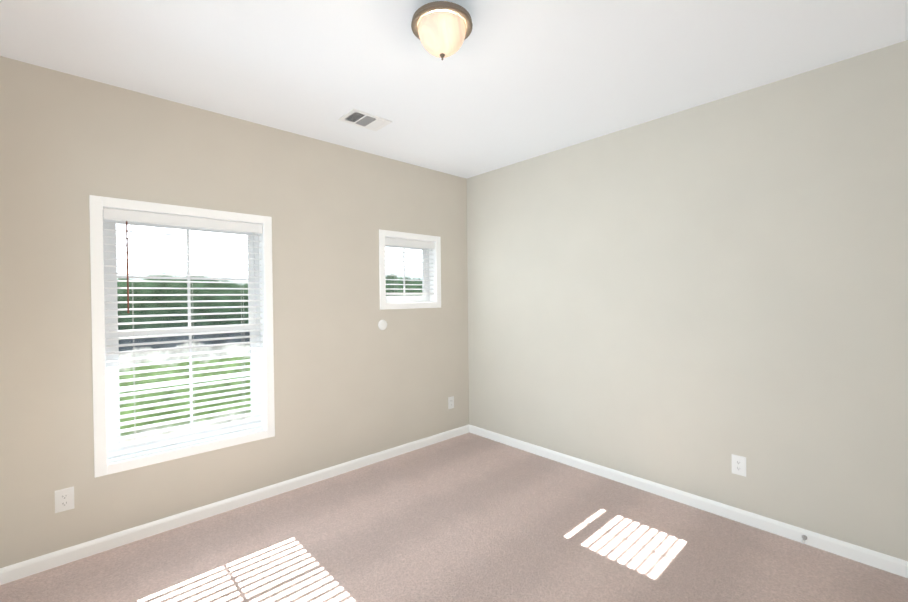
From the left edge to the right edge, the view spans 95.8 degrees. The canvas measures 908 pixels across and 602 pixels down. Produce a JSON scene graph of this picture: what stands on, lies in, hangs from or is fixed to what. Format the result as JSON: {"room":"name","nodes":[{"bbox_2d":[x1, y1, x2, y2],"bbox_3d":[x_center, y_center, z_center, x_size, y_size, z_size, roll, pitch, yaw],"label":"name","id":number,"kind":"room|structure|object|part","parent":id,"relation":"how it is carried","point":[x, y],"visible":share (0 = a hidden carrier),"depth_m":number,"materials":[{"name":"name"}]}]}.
{"room":"empty bedroom","nodes":[
{"label":"empty bedroom","id":0,"kind":"room"},
{"bbox_2d":[0,56,468,567],"bbox_3d":[-1.187,0.075,3.305,3.500,2.740,0.150,-1,1,-43],"label":"wall","id":1,"kind":"structure","parent":0,"point":[352,381],"depth_m":2.77,"materials":[{"name":"paint"}]},
{"bbox_2d":[55,486,73,512],"bbox_3d":[-2.173,1.110,2.287,0.079,0.124,0.008,-1,1,-43],"label":"electrical outlet","id":2,"kind":"object","parent":1,"relation":"attached to","point":[64,499],"visible":1,"depth_m":2.29,"materials":[{"name":"white plastic"}]},
{"bbox_2d":[89,195,274,477],"bbox_3d":[-1.766,0.199,2.760,1.009,1.629,0.166,-1,1,-43],"label":"window","id":3,"kind":"structure","parent":1,"relation":"in","point":[97,204],"depth_m":2.66,"materials":[{"name":"white paint"}]},
{"bbox_3d":[-1.806,0.199,2.802,0.919,1.539,0.050,-1,1,-43],"label":"window sash frame","id":4,"kind":"part","parent":3,"relation":"part of","materials":[{"name":"white plastic"}]},
{"bbox_2d":[104,208,263,462],"bbox_3d":[-1.746,0.207,2.738,0.883,1.526,0.068,-1,1,-43],"label":"window blind","id":5,"kind":"object","parent":3,"relation":"attached to","point":[127,216],"visible":0.94,"depth_m":2.68,"materials":[{"name":"white plastic"}]},
{"bbox_3d":[-1.806,0.199,2.803,0.767,1.387,0.026,-1,1,-43],"label":"glass","id":6,"kind":"part","parent":3,"relation":"part of","materials":[{"name":"clear glass"}]},
{"bbox_2d":[0,424,468,584],"bbox_3d":[-1.117,1.404,3.257,3.500,0.082,0.013,-1,1,-43],"label":"baseboard","id":7,"kind":"structure","parent":1,"relation":"attached to","point":[23,569],"depth_m":2.70,"materials":[{"name":"white paint"}]},
{"bbox_2d":[378,320,386,329],"bbox_3d":[-0.641,0.215,3.700,0.094,0.094,0.010,-1,1,-43],"label":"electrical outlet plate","id":8,"kind":"object","parent":1,"relation":"attached to","point":[382,324],"visible":1,"depth_m":3.69,"materials":[{"name":"white plastic"}]},
{"bbox_2d":[379,229,440,309],"bbox_3d":[-0.452,-0.287,3.972,0.719,0.719,0.166,-1,1,-43],"label":"window","id":9,"kind":"structure","parent":1,"relation":"in","point":[383,234],"depth_m":4.01,"materials":[{"name":"white paint"}]},
{"bbox_3d":[-0.489,-0.287,4.012,0.477,0.477,0.003,-1,1,-43],"label":"glass","id":10,"kind":"part","parent":9,"relation":"part of","materials":[{"name":"clear glass"}]},
{"bbox_3d":[-0.492,-0.287,4.015,0.629,0.629,0.050,-1,1,-43],"label":"window sash frame","id":11,"kind":"part","parent":9,"relation":"part of","materials":[{"name":"white plastic"}]},
{"bbox_2d":[385,237,434,301],"bbox_3d":[-0.432,-0.290,3.950,0.593,0.592,0.067,-1,1,-43],"label":"window blind","id":12,"kind":"object","parent":9,"relation":"attached to","point":[396,242],"visible":0.81,"depth_m":3.92,"materials":[{"name":"white plastic"}]},
{"bbox_2d":[448,396,453,408],"bbox_3d":[-0.027,1.058,4.266,0.079,0.124,0.008,-1,1,-43],"label":"electrical outlet","id":13,"kind":"object","parent":1,"relation":"attached to","point":[450,402],"visible":1,"depth_m":4.26,"materials":[{"name":"white plastic"}]},
{"bbox_2d":[0,432,907,601],"bbox_3d":[0.151,1.503,1.885,3.800,0.120,4.050,-1,1,-43],"label":"floor","id":14,"kind":"structure","parent":0,"point":[469,517],"depth_m":2.36,"materials":[{"name":"carpet"}]},
{"bbox_2d":[0,0,907,178],"bbox_3d":[0.119,-1.357,1.859,3.800,0.120,4.050,-1,1,-43],"label":"ceiling","id":15,"kind":"structure","parent":0,"point":[509,82],"depth_m":2.19,"materials":[{"name":"white paint"}]},
{"bbox_2d":[338,108,391,130],"bbox_3d":[-0.636,-1.293,2.944,0.310,0.010,0.220,-1,1,-43],"label":"ceiling vent","id":16,"kind":"object","parent":15,"relation":"in","point":[353,116],"visible":1,"depth_m":2.93,"materials":[{"name":"silver metal"}]},
{"bbox_2d":[411,1,472,59],"bbox_3d":[-0.053,-1.186,1.835,0.274,0.216,0.274,-1,1,-43],"label":"ceiling light fixture","id":17,"kind":"object","parent":15,"relation":"attached to","point":[442,29],"visible":1,"depth_m":1.76,"materials":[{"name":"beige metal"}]},
{"bbox_2d":[467,40,907,560],"bbox_3d":[1.476,0.047,3.109,0.150,2.740,4.050,-1,1,-43],"label":"wall","id":18,"kind":"structure","parent":0,"point":[692,300],"depth_m":2.67,"materials":[{"name":"paint"}]},
{"bbox_2d":[469,424,907,577],"bbox_3d":[1.431,1.377,3.066,0.013,0.082,3.750,-1,1,-43],"label":"baseboard","id":19,"kind":"structure","parent":18,"relation":"attached to","point":[885,562],"depth_m":2.68,"materials":[{"name":"white paint"}]},
{"bbox_2d":[801,535,806,543],"bbox_3d":[2.016,1.378,2.364,0.078,0.026,0.026,-1,1,-43],"label":"doorstop","id":20,"kind":"object","parent":19,"relation":"attached to","point":[804,537],"visible":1,"depth_m":2.37,"materials":[{"name":"silver metal"}]},
{"bbox_2d":[732,454,745,476],"bbox_3d":[1.828,1.056,2.632,0.008,0.124,0.079,-1,1,-43],"label":"electrical outlet","id":21,"kind":"object","parent":18,"relation":"attached to","point":[738,465],"visible":1,"depth_m":2.63,"materials":[{"name":"white plastic"}]},
{"label":"outside","id":22,"kind":"structure","parent":0,"visible":0},
{"bbox_2d":[116,224,422,443],"bbox_3d":[-4.859,-1.032,5.226,31.995,23.000,17.394,-1,1,-43],"label":"sky","id":23,"kind":"structure","parent":22,"point":[175,271],"depth_m":13.22,"materials":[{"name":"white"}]}
]}

